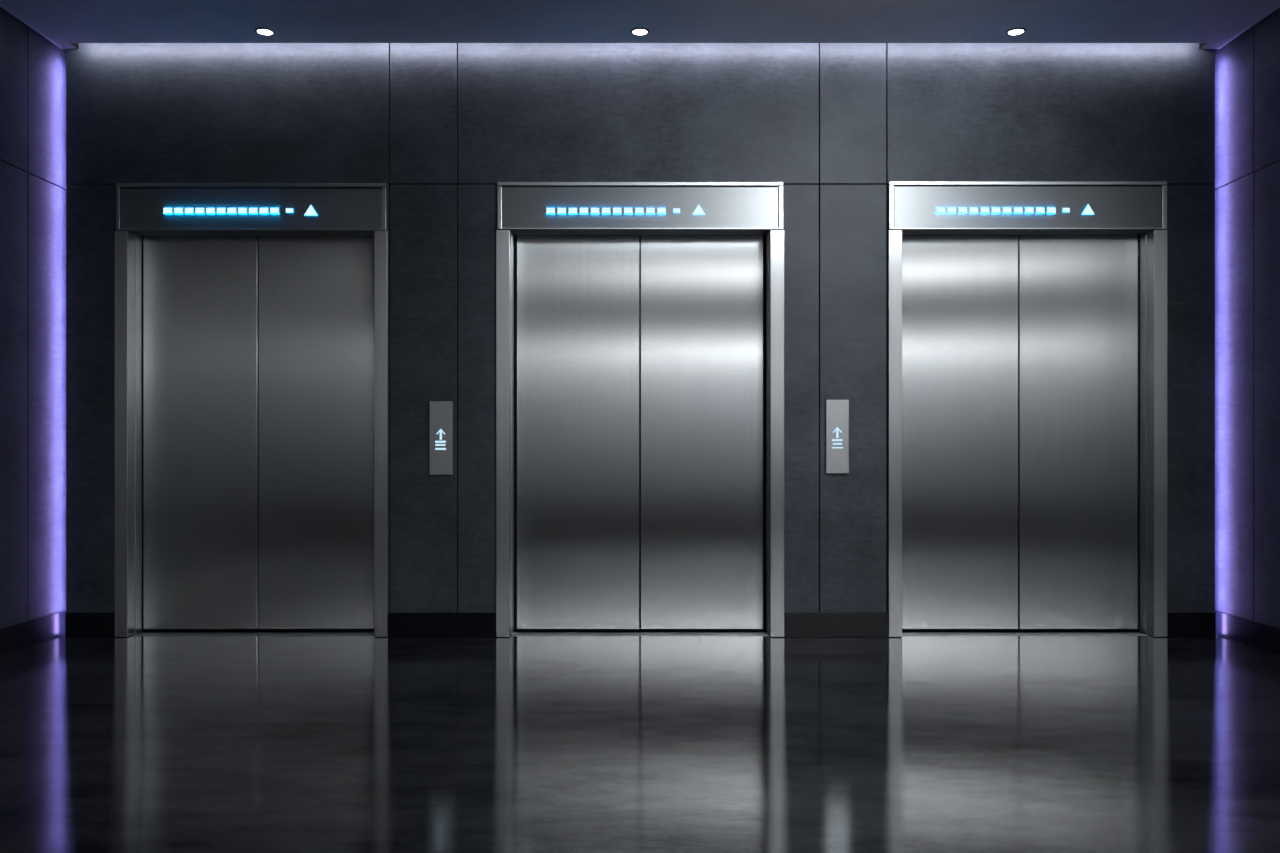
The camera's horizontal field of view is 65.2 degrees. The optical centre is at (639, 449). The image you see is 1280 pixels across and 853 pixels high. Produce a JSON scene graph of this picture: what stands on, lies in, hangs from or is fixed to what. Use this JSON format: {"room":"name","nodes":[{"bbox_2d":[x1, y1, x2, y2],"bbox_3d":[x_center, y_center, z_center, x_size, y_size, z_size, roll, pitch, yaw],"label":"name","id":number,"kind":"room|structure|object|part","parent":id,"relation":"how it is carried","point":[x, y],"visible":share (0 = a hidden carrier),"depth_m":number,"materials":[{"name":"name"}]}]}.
{"room":"lobby","nodes":[
{"label":"lobby","id":0,"kind":"room"},
{"bbox_2d":[0,7,66,627],"bbox_3d":[-3.178,-0.679,4.369,0.160,3.347,2.900,0,0,0],"label":"wall","id":1,"kind":"structure","parent":0,"point":[33,184],"depth_m":5.10,"materials":[{"name":"stone"}]},
{"bbox_2d":[0,610,65,655],"bbox_3d":[-3.093,0.929,4.182,0.014,0.129,2.525,0,0,0],"label":"baseboard","id":2,"kind":"structure","parent":1,"relation":"attached to","point":[25,634],"depth_m":5.07,"materials":[{"name":"black"}]},
{"bbox_2d":[0,621,1279,852],"bbox_3d":[0.000,1.053,-2.481,14.000,0.124,16.800,0,0,0],"label":"floor","id":3,"kind":"structure","parent":0,"point":[130,744],"depth_m":3.34,"materials":[{"name":"tile"}]},
{"bbox_2d":[0,0,1279,49],"bbox_3d":[0.000,-2.282,-2.716,14.000,0.300,16.330,0,0,0],"label":"ceiling","id":4,"kind":"structure","parent":0,"point":[1212,24],"depth_m":4.96,"materials":[{"name":"black paint"}]},
{"bbox_2d":[255,27,274,35],"bbox_3d":[-1.911,-2.130,5.095,0.098,0.008,0.098,0,0,0],"label":"recessed light","id":5,"kind":"object","parent":4,"relation":"in","point":[262,31],"visible":1,"depth_m":5.09,"materials":[{"name":"white metal"}]},
{"bbox_2d":[630,27,649,35],"bbox_3d":[0.000,-2.130,5.095,0.098,0.008,0.098,0,0,0],"label":"recessed light","id":6,"kind":"object","parent":4,"relation":"in","point":[639,31],"visible":1,"depth_m":5.09,"materials":[{"name":"white metal"}]},
{"bbox_2d":[1006,27,1025,35],"bbox_3d":[1.916,-2.130,5.095,0.098,0.008,0.098,0,0,0],"label":"recessed light","id":7,"kind":"object","parent":4,"relation":"in","point":[1014,31],"visible":1,"depth_m":5.09,"materials":[{"name":"white metal"}]},
{"bbox_2d":[66,43,1214,620],"bbox_3d":[0.003,-0.679,5.599,6.602,3.347,0.560,0,0,0],"label":"wall","id":8,"kind":"structure","parent":0,"point":[439,124],"depth_m":5.32,"materials":[{"name":"stone"}]},
{"bbox_2d":[115,183,387,636],"bbox_3d":[-2.064,-0.208,5.402,1.447,2.414,0.205,0,0,0],"label":"elevator","id":9,"kind":"object","parent":8,"relation":"attached to","point":[251,319],"visible":0.96,"depth_m":5.46,"materials":[{"name":"metal"}]},
{"bbox_3d":[-2.418,-0.109,5.472,0.661,2.173,0.035,0,0,0],"label":"door","id":10,"kind":"part","parent":9,"relation":"part of","materials":[{"name":"metal"}]},
{"bbox_3d":[-2.064,-1.282,5.335,1.385,0.213,0.058,0,0,0],"label":"header panel","id":11,"kind":"part","parent":9,"relation":"part of","materials":[{"name":"metal"}]},
{"bbox_3d":[-2.061,-1.290,5.374,1.431,0.250,0.150,0,0,0],"label":"header frame","id":12,"kind":"part","parent":9,"relation":"part of","materials":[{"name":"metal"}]},
{"bbox_3d":[-2.064,0.995,5.427,1.306,0.007,0.155,0,0,0],"label":"door sill","id":13,"kind":"part","parent":9,"relation":"part of","materials":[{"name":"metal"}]},
{"bbox_3d":[-1.730,-0.109,5.472,0.701,2.173,0.035,0,0,0],"label":"door","id":14,"kind":"part","parent":9,"relation":"part of","materials":[{"name":"metal"}]},
{"bbox_2d":[429,401,452,474],"bbox_3d":[-1.055,-0.064,5.309,0.123,0.391,0.022,0,0,0],"label":"panel","id":15,"kind":"object","parent":8,"relation":"attached to","point":[440,412],"visible":1,"depth_m":5.30,"materials":[{"name":"metal"}]},
{"bbox_2d":[496,182,783,636],"bbox_3d":[0.001,-0.212,5.402,1.529,2.420,0.205,0,0,0],"label":"elevator","id":16,"kind":"object","parent":8,"relation":"attached to","point":[567,253],"visible":1,"depth_m":5.46,"materials":[{"name":"metal"}]},
{"bbox_3d":[-0.362,-0.111,5.472,0.718,2.178,0.035,0,0,0],"label":"door","id":17,"kind":"part","parent":16,"relation":"part of","materials":[{"name":"metal"}]},
{"bbox_3d":[0.002,-1.288,5.335,1.465,0.215,0.058,0,0,0],"label":"header panel","id":18,"kind":"part","parent":16,"relation":"part of","materials":[{"name":"metal"}]},
{"bbox_3d":[0.002,-1.296,5.374,1.517,0.252,0.150,0,0,0],"label":"header frame","id":19,"kind":"part","parent":16,"relation":"part of","materials":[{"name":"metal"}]},
{"bbox_3d":[0.000,0.995,5.427,1.381,0.007,0.155,0,0,0],"label":"door sill","id":20,"kind":"part","parent":16,"relation":"part of","materials":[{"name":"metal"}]},
{"bbox_3d":[0.362,-0.111,5.472,0.718,2.178,0.035,0,0,0],"label":"door","id":21,"kind":"part","parent":16,"relation":"part of","materials":[{"name":"metal"}]},
{"bbox_2d":[65,613,1215,636],"bbox_3d":[0.003,0.929,5.316,6.112,0.129,0.010,0,0,0],"label":"baseboard","id":22,"kind":"structure","parent":8,"relation":"attached to","point":[76,624],"depth_m":5.31,"materials":[{"name":"black"}]},
{"bbox_2d":[826,400,848,472],"bbox_3d":[1.047,-0.071,5.309,0.122,0.390,0.022,0,0,0],"label":"panel","id":23,"kind":"object","parent":8,"relation":"attached to","point":[837,411],"visible":1,"depth_m":5.30,"materials":[{"name":"metal"}]},
{"bbox_2d":[886,181,1166,636],"bbox_3d":[2.058,-0.213,5.402,1.479,2.424,0.205,0,0,0],"label":"elevator","id":24,"kind":"object","parent":8,"relation":"attached to","point":[1026,321],"visible":0.98,"depth_m":5.46,"materials":[{"name":"metal"}]},
{"bbox_3d":[1.712,-0.111,5.472,0.703,2.178,0.035,0,0,0],"label":"door","id":25,"kind":"part","parent":24,"relation":"part of","materials":[{"name":"metal"}]},
{"bbox_3d":[2.058,0.995,5.427,1.333,0.007,0.155,0,0,0],"label":"door sill","id":26,"kind":"part","parent":24,"relation":"part of","materials":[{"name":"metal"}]},
{"bbox_3d":[2.058,-1.298,5.374,1.473,0.255,0.150,0,0,0],"label":"header frame","id":27,"kind":"part","parent":24,"relation":"part of","materials":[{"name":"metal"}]},
{"bbox_3d":[2.058,-1.290,5.335,1.418,0.218,0.058,0,0,0],"label":"header panel","id":28,"kind":"part","parent":24,"relation":"part of","materials":[{"name":"metal"}]},
{"bbox_3d":[2.413,-0.111,5.472,0.686,2.178,0.035,0,0,0],"label":"door","id":29,"kind":"part","parent":24,"relation":"part of","materials":[{"name":"metal"}]},
{"bbox_2d":[1214,7,1279,627],"bbox_3d":[3.183,-0.679,4.369,0.160,3.347,2.900,0,0,0],"label":"wall","id":30,"kind":"structure","parent":0,"point":[1247,68],"depth_m":5.08,"materials":[{"name":"stone"}]},
{"bbox_2d":[1215,610,1279,654],"bbox_3d":[3.099,0.929,4.182,0.014,0.129,2.525,0,0,0],"label":"baseboard","id":31,"kind":"structure","parent":30,"relation":"attached to","point":[1265,637],"depth_m":5.08,"materials":[{"name":"black"}]}
]}

